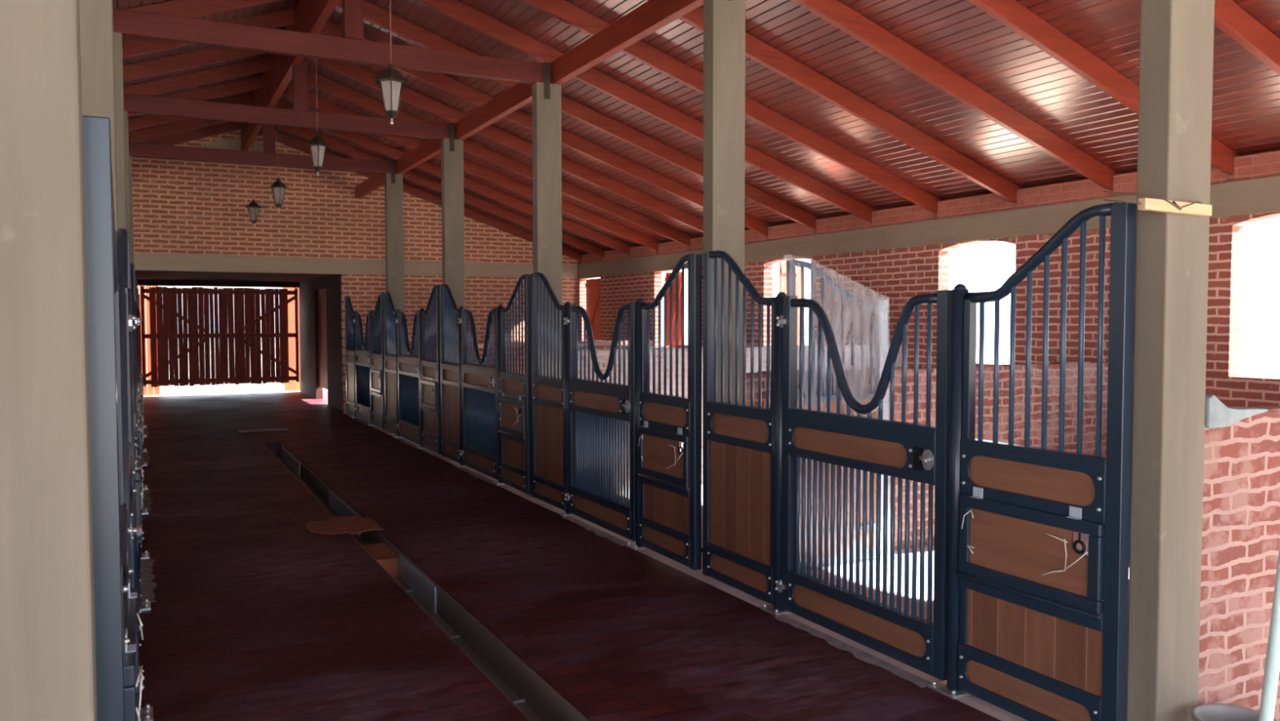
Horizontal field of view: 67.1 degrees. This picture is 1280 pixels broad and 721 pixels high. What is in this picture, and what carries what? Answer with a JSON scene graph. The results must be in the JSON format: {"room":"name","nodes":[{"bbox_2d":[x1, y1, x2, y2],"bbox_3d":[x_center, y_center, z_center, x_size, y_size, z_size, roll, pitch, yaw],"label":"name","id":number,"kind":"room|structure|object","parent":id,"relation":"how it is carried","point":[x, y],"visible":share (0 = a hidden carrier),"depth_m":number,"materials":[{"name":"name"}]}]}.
{"room":"farm building","nodes":[
{"label":"farm building","id":0,"kind":"room"},
{"bbox_2d":[134,270,328,281],"bbox_3d":[-8.322,-1.766,19.586,3.700,0.100,5.850,-1,3,-27],"label":"ceiling","id":1,"kind":"structure","parent":0,"point":[140,274],"depth_m":19.78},
{"bbox_2d":[297,274,342,410],"bbox_3d":[-6.737,-0.453,20.455,0.140,2.600,5.850,-1,3,-27],"label":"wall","id":2,"kind":"structure","parent":0,"point":[308,289],"depth_m":20.82,"materials":[{"name":"white paint"}]},
{"bbox_2d":[136,279,299,287],"bbox_3d":[-9.602,-1.753,22.062,3.440,0.130,0.160,-1,3,-27],"label":"trim","id":3,"kind":"structure","parent":2,"relation":"attached to","point":[140,282],"depth_m":21.96,"materials":[{"name":"brown wood"}]},
{"bbox_2d":[140,285,298,386],"bbox_3d":[-9.566,-0.554,22.109,3.300,2.249,0.082,-1,3,-27],"label":"wooden gate","id":4,"kind":"object","parent":2,"relation":"attached to","point":[250,338],"visible":0.95,"depth_m":22.06,"materials":[{"name":"brown wood"}]},
{"bbox_2d":[317,288,327,389],"bbox_3d":[-6.602,-0.453,20.215,0.040,2.100,1.500,-1,3,-27],"label":"door","id":5,"kind":"structure","parent":2,"relation":"in","point":[322,293],"depth_m":20.35,"materials":[{"name":"wood"}]},
{"bbox_2d":[131,129,577,413],"bbox_3d":[-6.921,-1.597,16.938,12.913,5.182,0.150,-1,3,-27],"label":"wall","id":6,"kind":"structure","parent":0,"point":[180,206],"depth_m":17.32,"materials":[{"name":"brick"}]},
{"bbox_2d":[201,137,262,151],"bbox_3d":[-6.977,-3.744,16.724,1.200,0.250,0.020,-1,3,-27],"label":"trim","id":7,"kind":"structure","parent":6,"relation":"attached to","point":[233,144],"depth_m":16.67,"materials":[{"name":"concrete"}]},
{"bbox_2d":[240,0,339,151],"bbox_3d":[-1.408,-3.445,6.109,0.090,0.532,24.000,-1,3,-27],"label":"ridge beam","id":8,"kind":"structure","parent":6,"relation":"attached to","point":[311,16],"depth_m":11.64,"materials":[{"name":"red wood"}]},
{"bbox_2d":[244,143,262,226],"bbox_3d":[-6.226,-2.863,15.527,0.229,1.410,0.262,0,2,13],"label":"hanging lantern","id":9,"kind":"object","parent":8,"relation":"hanging from","point":[253,205],"visible":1,"depth_m":15.52,"materials":[{"name":"brown metal"}]},
{"bbox_2d":[267,97,288,211],"bbox_3d":[-4.755,-2.707,12.666,0.229,1.485,0.262,1,3,24],"label":"hanging lantern","id":10,"kind":"object","parent":8,"relation":"hanging from","point":[277,184],"visible":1,"depth_m":12.66,"materials":[{"name":"brown metal"}]},
{"bbox_2d":[305,31,329,176],"bbox_3d":[-3.280,-2.603,9.795,0.229,1.455,0.262,2,3,35],"label":"hanging lantern","id":11,"kind":"object","parent":8,"relation":"hanging from","point":[317,142],"visible":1,"depth_m":9.79,"materials":[{"name":"brown metal"}]},
{"bbox_2d":[374,0,407,124],"bbox_3d":[-1.777,-2.447,6.872,0.262,1.525,0.229,-2,3,-44],"label":"hanging lantern","id":12,"kind":"object","parent":8,"relation":"hanging from","point":[391,77],"visible":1,"depth_m":6.87,"materials":[{"name":"brown metal"}]},
{"bbox_2d":[133,253,577,278],"bbox_3d":[-6.920,-1.686,16.933,12.913,0.280,0.172,-1,3,-27],"label":"beam","id":13,"kind":"structure","parent":6,"relation":"attached to","point":[142,261],"depth_m":17.33,"materials":[{"name":"concrete"}]},
{"bbox_2d":[138,391,1130,720],"bbox_3d":[-0.500,1.405,9.421,8.171,0.200,31.100,-1,3,-27],"label":"floor","id":14,"kind":"structure","parent":0,"point":[255,615],"depth_m":5.73,"materials":[{"name":"brown concrete"}]},
{"bbox_2d":[82,115,153,720],"bbox_3d":[-1.866,0.484,3.485,0.160,2.144,3.110,-1,3,-27],"label":"stall","id":15,"kind":"object","parent":14,"relation":"on","point":[119,686],"visible":1,"depth_m":2.10,"materials":[{"name":"blue metal"}]},
{"bbox_2d":[128,234,151,639],"bbox_3d":[-3.308,0.368,6.291,0.160,2.144,3.110,-1,3,-27],"label":"stall","id":16,"kind":"object","parent":14,"relation":"on","point":[142,606],"visible":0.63,"depth_m":5.63,"materials":[{"name":"black paint"}]},
{"bbox_2d":[134,275,148,519],"bbox_3d":[-4.750,0.251,9.097,0.160,2.144,3.110,-1,3,-27],"label":"stall","id":17,"kind":"object","parent":14,"relation":"on","point":[145,511],"visible":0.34,"depth_m":8.45,"materials":[{"name":"black paint"}]},
{"bbox_2d":[137,288,147,466],"bbox_3d":[-6.192,0.135,11.903,0.160,2.144,3.110,-1,3,-27],"label":"stall","id":18,"kind":"object","parent":14,"relation":"on","point":[144,464],"visible":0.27,"depth_m":11.26,"materials":[{"name":"black paint"}]},
{"bbox_2d":[138,293,146,436],"bbox_3d":[-7.634,0.018,14.709,0.160,2.144,3.110,-1,3,-27],"label":"stall","id":19,"kind":"object","parent":14,"relation":"on","point":[142,379],"visible":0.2,"depth_m":14.09,"materials":[{"name":"black paint"}]},
{"bbox_2d":[142,427,149,435],"bbox_3d":[-7.562,1.089,14.774,0.094,0.005,1.200,-1,3,-27],"label":"threshold","id":20,"kind":"object","parent":14,"relation":"on","point":[145,429],"visible":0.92,"depth_m":14.77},
{"bbox_2d":[142,451,151,463],"bbox_3d":[-6.120,1.206,11.968,0.094,0.005,1.200,-1,3,-27],"label":"threshold","id":21,"kind":"object","parent":14,"relation":"on","point":[145,458],"visible":0.93,"depth_m":11.96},
{"bbox_2d":[142,489,152,510],"bbox_3d":[-4.678,1.322,9.162,0.094,0.005,1.200,-1,3,-27],"label":"threshold","id":22,"kind":"object","parent":14,"relation":"on","point":[146,501],"visible":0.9,"depth_m":9.13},
{"bbox_2d":[140,558,156,602],"bbox_3d":[-3.236,1.439,6.356,0.094,0.005,1.200,-1,3,-27],"label":"threshold","id":23,"kind":"object","parent":14,"relation":"on","point":[148,585],"visible":0.95,"depth_m":6.30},
{"bbox_2d":[238,427,288,432],"bbox_3d":[-5.814,1.073,14.889,0.700,0.016,0.200,-1,3,-27],"label":"drain cover","id":24,"kind":"object","parent":14,"relation":"on","point":[281,428],"visible":1,"depth_m":14.85,"materials":[{"name":"grey metal"}]},
{"bbox_2d":[305,515,382,534],"bbox_3d":[-2.469,1.365,7.986,0.560,0.006,0.750,-1,3,-27],"label":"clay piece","id":25,"kind":"object","parent":14,"relation":"on","point":[353,525],"visible":1,"depth_m":7.97,"materials":[{"name":"brown soil"}]},
{"bbox_2d":[344,291,384,429],"bbox_3d":[-4.651,-0.050,16.239,0.160,2.144,3.110,-1,3,-27],"label":"stall","id":26,"kind":"object","parent":14,"relation":"on","point":[365,368],"visible":0.98,"depth_m":16.03,"materials":[{"name":"black paint"}]},
{"bbox_2d":[384,173,404,312],"bbox_3d":[-3.767,-0.881,14.851,0.252,3.940,0.127,-1,3,-27],"label":"concrete column","id":27,"kind":"structure","parent":14,"relation":"on","point":[393,193],"depth_m":14.76,"materials":[{"name":"beige concrete"}]},
{"bbox_2d":[128,124,396,183],"bbox_3d":[-5.393,-3.342,13.892,3.733,1.362,0.122,-1,3,-27],"label":"roof truss","id":28,"kind":"object","parent":27,"relation":"attached to","point":[268,157],"visible":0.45,"depth_m":13.87,"materials":[{"name":"wood"}]},
{"bbox_2d":[393,437,417,447],"bbox_3d":[-3.265,1.141,13.432,0.094,0.005,1.200,-1,3,-27],"label":"threshold","id":29,"kind":"object","parent":14,"relation":"on","point":[406,442],"visible":0.97,"depth_m":13.45,"materials":[{"name":"grey concrete"}]},
{"bbox_2d":[382,284,440,453],"bbox_3d":[-3.209,0.067,13.433,0.160,2.144,3.110,-1,3,-27],"label":"stall","id":30,"kind":"object","parent":14,"relation":"on","point":[412,380],"visible":0.98,"depth_m":13.16,"materials":[{"name":"black paint"}]},
{"bbox_2d":[263,443,589,720],"bbox_3d":[-0.272,1.648,3.979,0.244,0.203,21.200,-1,3,-27],"label":"channel","id":31,"kind":"object","parent":14,"relation":"in","point":[532,695],"depth_m":5.76,"materials":[{"name":"grey metal"}]},
{"bbox_2d":[440,138,465,364],"bbox_3d":[-2.325,-0.765,12.045,0.252,3.940,0.127,-1,3,-27],"label":"concrete column","id":32,"kind":"structure","parent":14,"relation":"on","point":[451,162],"depth_m":11.95,"materials":[{"name":"beige concrete"}]},
{"bbox_2d":[123,57,455,151],"bbox_3d":[-3.951,-3.226,11.086,3.733,1.362,0.122,-1,3,-27],"label":"roof truss","id":33,"kind":"object","parent":32,"relation":"attached to","point":[300,116],"visible":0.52,"depth_m":11.07,"materials":[{"name":"wood"}]},
{"bbox_2d":[457,466,493,483],"bbox_3d":[-1.823,1.257,10.626,0.094,0.005,1.200,-1,3,-27],"label":"threshold","id":34,"kind":"object","parent":14,"relation":"on","point":[477,475],"visible":0.98,"depth_m":10.60,"materials":[{"name":"grey concrete"}]},
{"bbox_2d":[439,273,532,494],"bbox_3d":[-1.767,0.183,10.627,0.160,2.144,3.110,-1,3,-27],"label":"stall","id":35,"kind":"object","parent":14,"relation":"on","point":[486,428],"visible":1,"depth_m":10.30,"materials":[{"name":"black paint"}]},
{"bbox_2d":[409,339,652,361],"bbox_3d":[-1.722,0.363,15.954,4.342,1.357,0.119,-1,3,-27],"label":"brick wall","id":36,"kind":"structure","parent":14,"relation":"on","point":[597,343],"depth_m":16.29,"materials":[{"name":"red brick"}]},
{"bbox_2d":[532,81,562,379],"bbox_3d":[-0.883,-0.648,9.239,0.252,3.940,0.127,-1,3,-27],"label":"concrete column","id":37,"kind":"structure","parent":14,"relation":"on","point":[546,113],"depth_m":9.14,"materials":[{"name":"beige concrete"}]},
{"bbox_2d":[112,0,551,99],"bbox_3d":[-2.509,-3.109,8.280,3.733,1.362,0.122,-1,3,-27],"label":"roof truss","id":38,"kind":"object","parent":37,"relation":"attached to","point":[352,47],"visible":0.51,"depth_m":8.25,"materials":[{"name":"wood"}]},
{"bbox_2d":[562,515,627,545],"bbox_3d":[-0.382,1.374,7.820,0.094,0.005,1.200,-1,3,-27],"label":"threshold","id":39,"kind":"object","parent":14,"relation":"on","point":[597,531],"visible":1,"depth_m":7.77,"materials":[{"name":"grey concrete"}]},
{"bbox_2d":[467,343,755,406],"bbox_3d":[-0.280,0.479,13.148,4.342,1.358,0.119,-1,3,-27],"label":"brick wall","id":40,"kind":"structure","parent":14,"relation":"on","point":[481,349],"depth_m":12.40,"materials":[{"name":"red brick"}]},
{"bbox_2d":[530,253,702,569],"bbox_3d":[-0.325,0.300,7.821,0.160,2.144,3.110,-1,3,-27],"label":"stall","id":41,"kind":"object","parent":14,"relation":"on","point":[572,446],"visible":1,"depth_m":7.33,"materials":[{"name":"black paint"}]},
{"bbox_2d":[702,0,745,404],"bbox_3d":[0.558,-0.532,6.433,0.252,3.940,0.127,-1,3,-27],"label":"concrete column","id":42,"kind":"structure","parent":14,"relation":"on","point":[724,20],"depth_m":6.35,"materials":[{"name":"beige concrete"}]},
{"bbox_2d":[577,344,907,490],"bbox_3d":[1.161,0.560,10.340,4.342,1.428,0.119,-1,3,-27],"label":"brick wall","id":43,"kind":"structure","parent":14,"relation":"on","point":[602,355],"depth_m":9.89,"materials":[{"name":"red brick"}]},
{"bbox_2d":[786,258,889,565],"bbox_3d":[1.386,0.345,6.693,0.901,2.136,0.132,-1,3,-27],"label":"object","id":44,"kind":"object","parent":14,"relation":"on","point":[881,324],"visible":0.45,"depth_m":6.71,"materials":[{"name":"white metal"}]},
{"bbox_2d":[773,613,932,687],"bbox_3d":[1.060,1.490,5.014,0.094,0.005,1.200,-1,3,-27],"label":"threshold","id":45,"kind":"object","parent":14,"relation":"on","point":[860,654],"visible":0.97,"depth_m":4.91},
{"bbox_2d":[700,202,1136,720],"bbox_3d":[1.117,0.416,5.015,0.160,2.144,3.110,-1,3,-27],"label":"stall","id":46,"kind":"object","parent":14,"relation":"on","point":[1022,625],"visible":0.99,"depth_m":4.37,"materials":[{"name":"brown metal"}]},
{"bbox_2d":[746,361,1133,550],"bbox_3d":[2.603,0.712,7.535,4.342,1.357,0.119,-1,3,-27],"label":"brick wall","id":47,"kind":"structure","parent":14,"relation":"on","point":[1071,367],"depth_m":7.64,"materials":[{"name":"red brick"}]},
{"bbox_2d":[1125,0,1214,720],"bbox_3d":[2.000,-0.415,3.627,0.252,3.940,0.127,-1,3,-27],"label":"concrete column","id":48,"kind":"structure","parent":14,"relation":"on","point":[1175,80],"depth_m":3.58,"materials":[{"name":"beige concrete"}]},
{"bbox_2d":[355,0,703,198],"bbox_3d":[0.300,-2.633,7.021,0.088,0.210,24.000,-1,3,-27],"label":"beam","id":49,"kind":"structure","parent":48,"relation":"on","point":[651,16],"depth_m":8.72,"materials":[{"name":"red wood"}]},
{"bbox_2d":[1102,191,1212,216],"bbox_3d":[1.898,-0.571,3.491,0.469,0.078,0.102,-1,3,-18],"label":"timber offcut","id":50,"kind":"object","parent":48,"relation":"attached to","point":[1145,203],"visible":1,"depth_m":3.46,"materials":[{"name":"wood"}]},
{"bbox_2d":[1191,702,1277,720],"bbox_3d":[2.166,1.426,3.512,0.298,0.250,0.284,-1,3,-27],"label":"bucket","id":51,"kind":"object","parent":14,"relation":"on","point":[1208,711],"visible":0.79,"depth_m":3.62,"materials":[{"name":"grey plastic"}]},
{"bbox_2d":[1198,404,1279,720],"bbox_3d":[4.045,0.828,4.729,4.342,1.358,0.119,-1,3,-27],"label":"brick wall","id":52,"kind":"structure","parent":14,"relation":"on","point":[1241,535],"depth_m":3.79,"materials":[{"name":"red brick"}]},
{"bbox_2d":[1204,394,1267,428],"bbox_3d":[2.293,0.189,3.780,0.378,0.129,0.112,-1,3,-27],"label":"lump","id":53,"kind":"object","parent":52,"relation":"on","point":[1217,415],"visible":0.73,"depth_m":3.68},
{"bbox_2d":[1257,545,1279,720],"bbox_3d":[2.204,0.709,3.300,0.315,1.706,0.042,-1,3,-27],"label":"pipe","id":54,"kind":"object","parent":14,"relation":"on","point":[1272,667],"visible":1,"depth_m":3.28,"materials":[{"name":"white metal"}]},
{"bbox_2d":[112,0,1279,253],"bbox_3d":[-1.476,-2.639,6.276,13.713,2.336,24.700,-1,3,-27],"label":"ceiling","id":55,"kind":"structure","parent":0,"point":[960,36],"depth_m":9.09,"materials":[{"name":"red wood"}]},
{"bbox_2d":[128,118,226,142],"bbox_3d":[-9.214,-2.912,14.237,6.402,2.287,0.060,-1,3,-27],"label":"rafter","id":56,"kind":"object","parent":55,"relation":"attached to","point":[154,132],"visible":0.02,"depth_m":15.12,"materials":[{"name":"red wood"}]},
{"bbox_2d":[137,121,241,145],"bbox_3d":[-9.716,-2.953,15.215,6.402,2.287,0.060,-1,3,-27],"label":"rafter","id":57,"kind":"object","parent":55,"relation":"attached to","point":[218,129],"visible":0.46,"depth_m":16.29,"materials":[{"name":"red wood"}]},
{"bbox_2d":[128,91,254,132],"bbox_3d":[-8.711,-2.872,13.259,6.402,2.287,0.060,-1,3,-27],"label":"rafter","id":58,"kind":"object","parent":55,"relation":"attached to","point":[146,121],"visible":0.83,"depth_m":14.10,"materials":[{"name":"red wood"}]},
{"bbox_2d":[123,47,265,81],"bbox_3d":[-7.204,-2.750,10.326,6.402,2.287,0.060,-1,3,-27],"label":"rafter","id":59,"kind":"object","parent":55,"relation":"attached to","point":[139,70],"visible":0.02,"depth_m":11.23,"materials":[{"name":"red wood"}]},
{"bbox_2d":[128,75,262,117],"bbox_3d":[-8.209,-2.831,12.282,6.402,2.287,0.060,-1,3,-27],"label":"rafter","id":60,"kind":"object","parent":55,"relation":"attached to","point":[204,94],"visible":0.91,"depth_m":13.43,"materials":[{"name":"red wood"}]},
{"bbox_2d":[123,56,271,96],"bbox_3d":[-7.706,-2.791,11.304,6.402,2.287,0.060,-1,3,-27],"label":"rafter","id":61,"kind":"object","parent":55,"relation":"attached to","point":[193,79],"visible":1,"depth_m":12.31,"materials":[{"name":"red wood"}]},
{"bbox_2d":[123,0,285,17],"bbox_3d":[-6.199,-2.669,8.371,6.402,2.287,0.060,-1,3,-27],"label":"rafter","id":62,"kind":"object","parent":55,"relation":"attached to","point":[182,8],"visible":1,"depth_m":9.30,"materials":[{"name":"red wood"}]},
{"bbox_2d":[122,8,294,58],"bbox_3d":[-6.702,-2.709,9.348,6.402,2.287,0.060,-1,3,-27],"label":"rafter","id":63,"kind":"object","parent":55,"relation":"attached to","point":[135,46],"visible":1,"depth_m":10.30,"materials":[{"name":"red wood"}]},
{"bbox_2d":[257,126,585,261],"bbox_3d":[-3.941,-3.084,18.177,6.402,2.287,0.060,-1,3,-27],"label":"rafter","id":64,"kind":"object","parent":55,"relation":"attached to","point":[286,140],"visible":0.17,"depth_m":18.22,"materials":[{"name":"red wood"}]},
{"bbox_2d":[275,125,607,257],"bbox_3d":[-3.439,-3.044,17.199,6.402,2.287,0.060,-1,3,-27],"label":"rafter","id":65,"kind":"object","parent":55,"relation":"attached to","point":[305,133],"visible":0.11,"depth_m":17.10,"materials":[{"name":"red wood"}]},
{"bbox_2d":[274,99,634,254],"bbox_3d":[-2.936,-3.003,16.221,6.402,2.287,0.060,-1,3,-27],"label":"rafter","id":66,"kind":"object","parent":55,"relation":"attached to","point":[357,138],"visible":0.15,"depth_m":16.33,"materials":[{"name":"red wood"}]},
{"bbox_2d":[282,84,661,250],"bbox_3d":[-2.434,-2.963,15.244,6.402,2.287,0.060,-1,3,-27],"label":"rafter","id":67,"kind":"object","parent":55,"relation":"attached to","point":[323,105],"visible":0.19,"depth_m":15.38,"materials":[{"name":"red wood"}]},
{"bbox_2d":[307,70,693,246],"bbox_3d":[-1.932,-2.922,14.266,6.402,2.287,0.060,-1,3,-27],"label":"rafter","id":68,"kind":"object","parent":55,"relation":"attached to","point":[325,84],"visible":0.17,"depth_m":14.23,"materials":[{"name":"red wood"}]},
{"bbox_2d":[307,57,702,231],"bbox_3d":[-1.429,-2.882,13.288,6.402,2.287,0.060,-1,3,-27],"label":"rafter","id":69,"kind":"object","parent":55,"relation":"attached to","point":[355,72],"visible":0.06,"depth_m":13.10,"materials":[{"name":"red wood"}]},
{"bbox_2d":[319,21,772,235],"bbox_3d":[-0.927,-2.841,12.310,6.402,2.287,0.060,-1,3,-27],"label":"rafter","id":70,"kind":"object","parent":55,"relation":"attached to","point":[441,81],"visible":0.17,"depth_m":12.39,"materials":[{"name":"red wood"}]},
{"bbox_2d":[336,0,820,229],"bbox_3d":[-0.424,-2.800,11.333,6.402,2.287,0.060,-1,3,-27],"label":"rafter","id":71,"kind":"object","parent":55,"relation":"attached to","point":[377,15],"visible":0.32,"depth_m":11.35,"materials":[{"name":"red wood"}]},
{"bbox_2d":[416,0,876,222],"bbox_3d":[0.078,-2.760,10.355,6.402,2.287,0.060,-1,3,-27],"label":"rafter","id":72,"kind":"object","parent":55,"relation":"attached to","point":[456,10],"visible":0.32,"depth_m":10.24,"materials":[{"name":"red wood"}]},
{"bbox_2d":[521,0,942,213],"bbox_3d":[0.581,-2.719,9.377,6.402,2.287,0.060,-1,3,-27],"label":"rafter","id":73,"kind":"object","parent":55,"relation":"attached to","point":[563,11],"visible":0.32,"depth_m":9.71,"materials":[{"name":"red wood"}]},
{"bbox_2d":[645,0,1022,203],"bbox_3d":[1.083,-2.679,8.399,6.402,2.287,0.060,-1,3,-27],"label":"rafter","id":74,"kind":"object","parent":55,"relation":"attached to","point":[757,50],"visible":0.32,"depth_m":8.91,"materials":[{"name":"red wood"}]},
{"bbox_2d":[791,0,1119,191],"bbox_3d":[1.585,-2.638,7.422,6.402,2.287,0.060,-1,3,-27],"label":"rafter","id":75,"kind":"object","parent":55,"relation":"attached to","point":[834,12],"visible":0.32,"depth_m":7.93,"materials":[{"name":"red wood"}]},
{"bbox_2d":[968,0,1239,175],"bbox_3d":[2.088,-2.598,6.444,6.402,2.287,0.060,-1,3,-27],"label":"rafter","id":76,"kind":"object","parent":55,"relation":"attached to","point":[1013,15],"visible":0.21,"depth_m":6.97,"materials":[{"name":"red wood"}]},
{"bbox_2d":[1213,0,1279,75],"bbox_3d":[2.590,-2.557,5.466,6.402,2.287,0.060,-1,3,-27],"label":"rafter","id":77,"kind":"object","parent":55,"relation":"attached to","point":[1229,17],"visible":1,"depth_m":6.11,"materials":[{"name":"red wood"}]},
{"bbox_2d":[143,338,1279,396],"bbox_3d":[-9.132,1.226,17.859,120.000,0.470,120.000,-1,3,-27],"label":"ground","id":78,"kind":"structure","parent":0,"point":[1252,363],"depth_m":34.08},
{"bbox_2d":[137,285,159,395],"bbox_3d":[-11.348,-0.655,22.178,0.515,2.930,0.040,-1,3,-27],"label":"post","id":79,"kind":"object","parent":78,"relation":"on","point":[148,390],"visible":0.3,"depth_m":22.19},
{"bbox_2d":[282,287,299,391],"bbox_3d":[-8.466,-0.721,23.656,0.515,2.930,0.040,-1,3,-27],"label":"post","id":80,"kind":"object","parent":78,"relation":"on","point":[292,385],"visible":0.32,"depth_m":23.62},
{"bbox_2d":[577,150,1279,407],"bbox_3d":[4.319,-0.196,9.074,0.150,3.018,24.200,-1,3,-27],"label":"wall","id":81,"kind":"structure","parent":0,"point":[895,275],"depth_m":9.82,"materials":[{"name":"brick"}]},
{"bbox_2d":[585,278,600,340],"bbox_3d":[-0.903,-0.984,19.229,0.044,1.290,0.840,-1,3,-27],"label":"window shutter","id":82,"kind":"object","parent":81,"relation":"attached to","point":[593,286],"visible":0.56,"depth_m":19.24,"materials":[{"name":"red wood"}]},
{"bbox_2d":[664,271,681,345],"bbox_3d":[0.592,-0.876,16.638,0.420,1.290,0.044,2,3,45],"label":"window shutter","id":83,"kind":"object","parent":81,"relation":"attached to","point":[667,274],"visible":0.29,"depth_m":16.62,"materials":[{"name":"red wood"}]},
{"bbox_2d":[779,262,800,345],"bbox_3d":[2.172,-0.762,13.876,0.420,1.290,0.044,-2,3,-35],"label":"window shutter","id":84,"kind":"object","parent":81,"relation":"attached to","point":[783,287],"visible":0.16,"depth_m":13.89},
{"bbox_2d":[577,175,1279,278],"bbox_3d":[4.316,-1.366,9.024,0.172,0.280,24.200,-1,3,-27],"label":"beam","id":85,"kind":"structure","parent":81,"relation":"on","point":[1258,195],"depth_m":10.61,"materials":[{"name":"concrete"}]},
{"bbox_3d":[-4.763,1.644,3.921,4.442,0.196,25.200,-1,3,-27],"label":"floor","id":86,"kind":"structure","parent":0,"visible":0},
{"bbox_2d":[0,0,97,720],"bbox_3d":[-1.271,-0.341,1.949,0.252,3.940,0.127,-1,3,-27],"label":"concrete column","id":87,"kind":"structure","parent":86,"relation":"on","point":[48,661],"depth_m":1.93,"materials":[{"name":"beige concrete"}]},
{"bbox_2d":[79,0,117,233],"bbox_3d":[-2.712,-0.457,4.755,0.252,3.940,0.127,-1,3,-27],"label":"concrete column","id":88,"kind":"structure","parent":86,"relation":"on","point":[96,27],"depth_m":4.69,"materials":[{"name":"beige concrete"}]},
{"bbox_2d":[113,31,126,230],"bbox_3d":[-4.154,-0.574,7.561,0.252,3.940,0.127,-1,3,-27],"label":"concrete column","id":89,"kind":"structure","parent":86,"relation":"on","point":[117,37],"depth_m":7.50,"materials":[{"name":"beige concrete"}]},
{"bbox_2d":[124,111,131,262],"bbox_3d":[-5.596,-0.690,10.367,0.252,3.940,0.127,-1,3,-27],"label":"concrete column","id":90,"kind":"structure","parent":86,"relation":"on","point":[126,113],"depth_m":10.31,"materials":[{"name":"beige concrete"}]},
{"bbox_2d":[128,155,133,264],"bbox_3d":[-7.038,-0.806,13.174,0.252,3.940,0.127,-1,3,-27],"label":"concrete column","id":91,"kind":"structure","parent":86,"relation":"on","point":[130,157],"depth_m":13.12,"materials":[{"name":"beige concrete"}]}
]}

